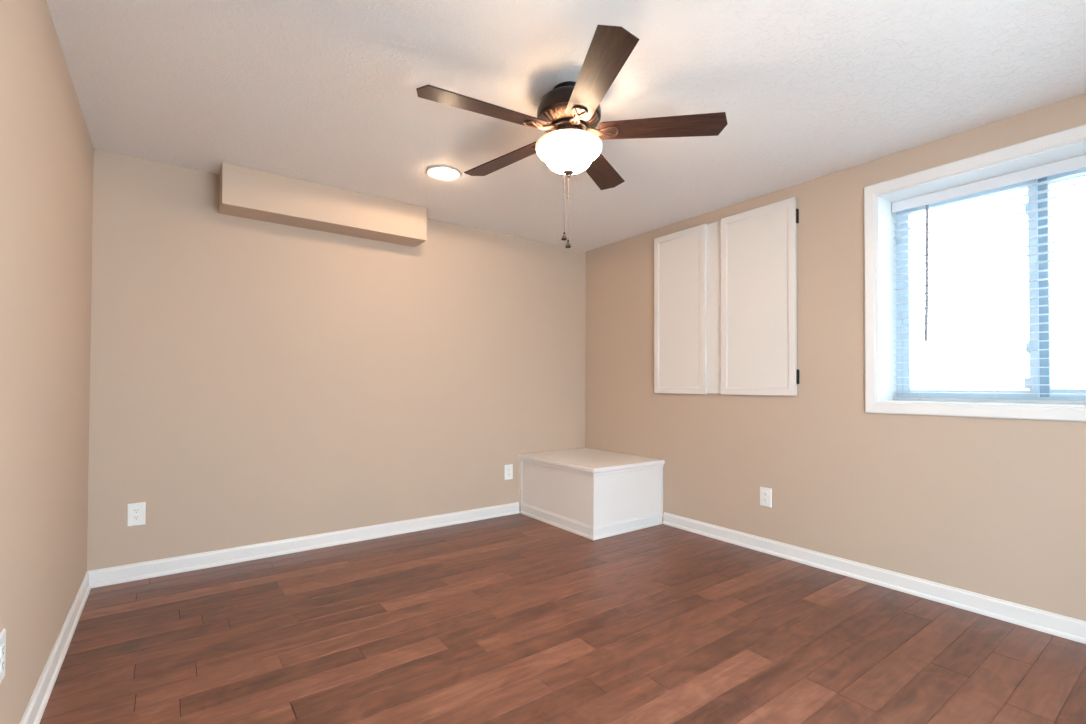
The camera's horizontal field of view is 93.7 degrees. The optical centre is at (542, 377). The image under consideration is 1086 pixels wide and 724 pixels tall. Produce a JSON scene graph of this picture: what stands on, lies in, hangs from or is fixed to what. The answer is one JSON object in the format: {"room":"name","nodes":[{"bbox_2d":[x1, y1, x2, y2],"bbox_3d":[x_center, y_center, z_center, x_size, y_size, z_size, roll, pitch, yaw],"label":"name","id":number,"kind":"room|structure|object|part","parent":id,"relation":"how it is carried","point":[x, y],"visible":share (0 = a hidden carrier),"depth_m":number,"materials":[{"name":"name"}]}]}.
{"room":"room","nodes":[
{"label":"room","id":0,"kind":"room"},
{"bbox_2d":[0,0,93,723],"bbox_3d":[-1.203,-0.081,0.948,0.120,2.600,4.450,1,-1,-36],"label":"wall","id":1,"kind":"structure","parent":0,"point":[47,149],"depth_m":1.69,"materials":[{"name":"paint"}]},
{"bbox_2d":[0,628,5,682],"bbox_3d":[-1.411,0.732,1.324,0.009,0.127,0.081,1,-1,-36],"label":"wall outlet","id":2,"kind":"object","parent":1,"relation":"attached to","point":[3,632],"visible":1,"depth_m":1.33,"materials":[{"name":"plastic"}]},
{"bbox_2d":[0,644,4,657],"bbox_3d":[-1.409,0.713,1.326,0.003,0.029,0.035,1,-1,-36],"label":"receptacle","id":3,"kind":"object","parent":2,"relation":"attached to","point":[2,646],"depth_m":1.32,"materials":[{"name":"plastic"}]},
{"bbox_2d":[0,659,4,672],"bbox_3d":[-1.409,0.752,1.326,0.003,0.029,0.035,1,-1,-36],"label":"receptacle","id":4,"kind":"object","parent":2,"relation":"attached to","point":[2,661],"depth_m":1.32,"materials":[{"name":"plastic"}]},
{"bbox_2d":[20,571,90,723],"bbox_3d":[-1.150,1.074,0.972,0.021,0.092,4.450,1,-1,-36],"label":"baseboard","id":5,"kind":"structure","parent":1,"relation":"attached to","point":[34,711],"depth_m":1.94,"materials":[{"name":"white paint"}]},
{"bbox_2d":[87,149,585,570],"bbox_3d":[-0.995,-0.036,3.935,3.992,2.600,0.120,1,-1,-36],"label":"wall","id":6,"kind":"structure","parent":0,"point":[252,381],"depth_m":3.39,"materials":[{"name":"paint"}]},
{"bbox_2d":[127,502,145,526],"bbox_3d":[-2.305,0.775,2.883,0.081,0.127,0.009,1,-1,-36],"label":"wall outlet","id":7,"kind":"object","parent":6,"relation":"attached to","point":[136,512],"visible":1,"depth_m":2.88,"materials":[{"name":"plastic"}]},
{"bbox_2d":[132,515,139,520],"bbox_3d":[-2.303,0.795,2.881,0.035,0.029,0.003,1,-1,-36],"label":"receptacle","id":8,"kind":"object","parent":7,"relation":"attached to","point":[134,517],"depth_m":2.88,"materials":[{"name":"plastic"}]},
{"bbox_2d":[133,508,139,513],"bbox_3d":[-2.303,0.756,2.881,0.035,0.029,0.003,1,-1,-36],"label":"receptacle","id":9,"kind":"object","parent":7,"relation":"attached to","point":[135,510],"depth_m":2.88,"materials":[{"name":"plastic"}]},
{"bbox_2d":[88,502,519,587],"bbox_3d":[-1.338,1.112,3.582,2.808,0.092,0.021,1,-1,-36],"label":"baseboard","id":10,"kind":"structure","parent":6,"relation":"attached to","point":[167,566],"depth_m":3.31,"materials":[{"name":"white paint"}]},
{"bbox_2d":[505,464,512,479],"bbox_3d":[-0.293,0.811,4.361,0.081,0.127,0.009,1,-1,-36],"label":"wall outlet","id":11,"kind":"object","parent":6,"relation":"attached to","point":[508,468],"visible":1,"depth_m":4.36,"materials":[{"name":"plastic"}]},
{"bbox_2d":[39,513,1085,723],"bbox_3d":[0.352,1.190,1.924,3.572,0.100,4.693,1,-1,-36],"label":"floor","id":12,"kind":"structure","parent":0,"point":[519,618],"depth_m":2.16,"materials":[{"name":"brown wood"}]},
{"bbox_2d":[518,448,664,539],"bbox_3d":[0.382,0.918,4.256,0.768,0.511,0.973,1,-1,-36],"label":"storage bench","id":13,"kind":"object","parent":12,"relation":"on","point":[593,494],"visible":1,"depth_m":3.95,"materials":[{"name":"paint"}]},
{"bbox_3d":[0.383,0.692,4.260,0.768,0.058,0.973,1,-1,-36],"label":"lid","id":14,"kind":"part","parent":13,"relation":"part of","materials":[{"name":"paint"}]},
{"bbox_3d":[0.380,1.128,4.242,0.742,0.092,0.948,1,-1,-36],"label":"moulding","id":15,"kind":"part","parent":13,"relation":"part of","materials":[{"name":"white paint"}]},
{"bbox_2d":[46,0,1085,251],"bbox_3d":[0.290,-1.339,2.059,3.572,0.160,4.450,1,-1,-36],"label":"ceiling","id":16,"kind":"structure","parent":0,"point":[324,92],"depth_m":2.18,"materials":[{"name":"white paint"}]},
{"bbox_2d":[219,162,426,246],"bbox_3d":[-1.422,-1.125,3.422,1.266,0.241,0.223,1,-1,-36],"label":"ceiling soffit","id":17,"kind":"structure","parent":16,"relation":"attached to","point":[244,192],"depth_m":3.28,"materials":[{"name":"paint"}]},
{"bbox_2d":[427,165,460,179],"bbox_3d":[-0.603,-1.294,3.094,0.204,0.129,0.204,1,-1,-36],"label":"recessed light","id":18,"kind":"object","parent":16,"relation":"in","point":[440,172],"visible":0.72,"depth_m":3.09,"materials":[{"name":"white paint"}]},
{"bbox_3d":[-0.603,-1.292,3.094,0.090,0.125,0.090,1,-1,-36],"label":"bulb","id":19,"kind":"part","parent":18,"relation":"part of","materials":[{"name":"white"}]},
{"bbox_2d":[416,25,727,247],"bbox_3d":[0.073,-0.912,2.224,1.266,0.690,1.274,1,-1,-36],"label":"ceiling fan","id":20,"kind":"object","parent":16,"relation":"hanging from","point":[570,113],"visible":1,"depth_m":2.13,"materials":[{"name":"brown wood"}]},
{"bbox_3d":[-0.237,-1.077,2.033,0.541,0.006,0.140,1,10,-29],"label":"blade","id":21,"kind":"part","parent":20,"relation":"part of","materials":[{"name":"brown wood"}]},
{"bbox_3d":[-0.180,-1.069,2.501,0.541,0.006,0.140,-1,10,43],"label":"blade","id":22,"kind":"part","parent":20,"relation":"part of","materials":[{"name":"brown wood"}]},
{"bbox_3d":[0.093,-0.769,2.224,0.002,0.268,0.002,0,-1,-14],"label":"pull chain","id":23,"kind":"part","parent":20,"relation":"part of","materials":[{"name":"metal"}]},
{"bbox_3d":[0.113,-0.960,2.226,0.293,0.118,0.293,1,-1,-36],"label":"lamp shade","id":24,"kind":"part","parent":20,"relation":"part of","materials":[{"name":"white glass"}]},
{"bbox_3d":[0.190,-1.078,1.835,0.140,0.006,0.541,12,-3,-11],"label":"blade","id":25,"kind":"part","parent":20,"relation":"part of","materials":[{"name":"brown wood"}]},
{"bbox_3d":[0.282,-1.066,2.591,0.140,0.006,0.541,-12,-6,24],"label":"blade","id":26,"kind":"part","parent":20,"relation":"part of","materials":[{"name":"brown wood"}]},
{"bbox_3d":[0.511,-1.072,2.179,0.541,0.006,0.140,0,-12,7],"label":"blade","id":27,"kind":"part","parent":20,"relation":"part of","materials":[{"name":"brown wood"}]},
{"bbox_2d":[585,93,1085,620],"bbox_3d":[1.845,-0.036,3.187,0.300,2.600,4.450,1,-1,-36],"label":"wall","id":28,"kind":"structure","parent":0,"point":[992,507],"depth_m":3.01,"materials":[{"name":"paint"}]},
{"bbox_2d":[654,197,798,395],"bbox_3d":[1.270,-0.512,3.700,0.030,1.266,1.176,1,-1,-36],"label":"upper cabinet","id":29,"kind":"object","parent":28,"relation":"attached to","point":[725,290],"visible":1,"depth_m":3.61,"materials":[{"name":"paint"}]},
{"bbox_3d":[1.063,-0.509,3.973,0.020,1.266,0.492,1,-1,-36],"label":"door","id":30,"kind":"part","parent":29,"relation":"part of","materials":[{"name":"paint"}]},
{"bbox_3d":[1.275,-0.513,3.710,0.010,1.256,1.130,1,-1,-36],"label":"frame","id":31,"kind":"part","parent":29,"relation":"part of","materials":[{"name":"paint"}]},
{"bbox_3d":[1.447,-0.515,3.450,0.020,1.266,0.542,1,-1,-36],"label":"door","id":32,"kind":"part","parent":29,"relation":"part of","materials":[{"name":"paint"}]},
{"bbox_2d":[760,487,771,507],"bbox_3d":[1.487,0.798,3.397,0.009,0.127,0.081,1,-1,-36],"label":"wall outlet","id":33,"kind":"object","parent":28,"relation":"attached to","point":[765,493],"visible":1,"depth_m":3.39,"materials":[{"name":"plastic"}]},
{"bbox_2d":[663,512,1085,643],"bbox_3d":[1.999,1.111,2.684,0.021,0.092,3.480,1,-1,-36],"label":"baseboard","id":34,"kind":"structure","parent":28,"relation":"attached to","point":[1062,626],"depth_m":2.74,"materials":[{"name":"white paint"}]},
{"bbox_2d":[864,124,1085,421],"bbox_3d":[2.391,-0.453,2.445,0.328,1.298,1.412,1,-1,-36],"label":"window","id":35,"kind":"structure","parent":28,"relation":"in","point":[881,369],"depth_m":2.70,"materials":[{"name":"white paint"}]},
{"bbox_3d":[2.298,-0.449,2.770,0.024,1.099,0.578,1,-1,-36],"label":"sash","id":36,"kind":"part","parent":35,"relation":"part of","materials":[{"name":"glass"}]},
{"bbox_2d":[892,154,1085,403],"bbox_3d":[2.435,-0.453,2.477,0.080,1.156,1.266,1,-1,-36],"label":"window blind","id":37,"kind":"object","parent":35,"relation":"attached to","point":[1079,162],"visible":1,"depth_m":2.63,"materials":[{"name":"white plastic"}]},
{"bbox_3d":[2.145,-0.430,2.888,0.054,1.114,0.012,1,-1,-36],"label":"ladder cord","id":38,"kind":"part","parent":37,"relation":"part of","materials":[{"name":"white fabric"}]},
{"bbox_3d":[2.441,0.117,2.474,0.048,0.016,1.266,1,-1,-36],"label":"rail","id":39,"kind":"part","parent":37,"relation":"part of","materials":[{"name":"white plastic"}]},
{"bbox_3d":[2.334,-0.433,2.630,0.054,1.114,0.012,1,-1,-36],"label":"ladder cord","id":40,"kind":"part","parent":37,"relation":"part of","materials":[{"name":"white fabric"}]},
{"bbox_3d":[2.497,-0.452,2.523,0.065,1.158,1.272,1,-1,-36],"label":"frame","id":41,"kind":"part","parent":35,"relation":"part of","materials":[{"name":"plastic"}]},
{"bbox_3d":[2.677,-0.454,2.299,0.024,1.099,0.638,1,-1,-36],"label":"sash","id":42,"kind":"part","parent":35,"relation":"part of","materials":[{"name":"glass"}]},
{"bbox_3d":[5.632,0.639,5.620,8.700,0.050,11.000,1,-1,-36],"label":"ground","id":43,"kind":"structure","parent":0,"visible":0},
{"bbox_2d":[911,335,1085,390],"bbox_3d":[3.526,0.148,3.767,0.200,0.860,8.500,1,-1,-36],"label":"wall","id":44,"kind":"structure","parent":43,"relation":"on","point":[934,375],"depth_m":3.83,"materials":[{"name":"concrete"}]}
]}

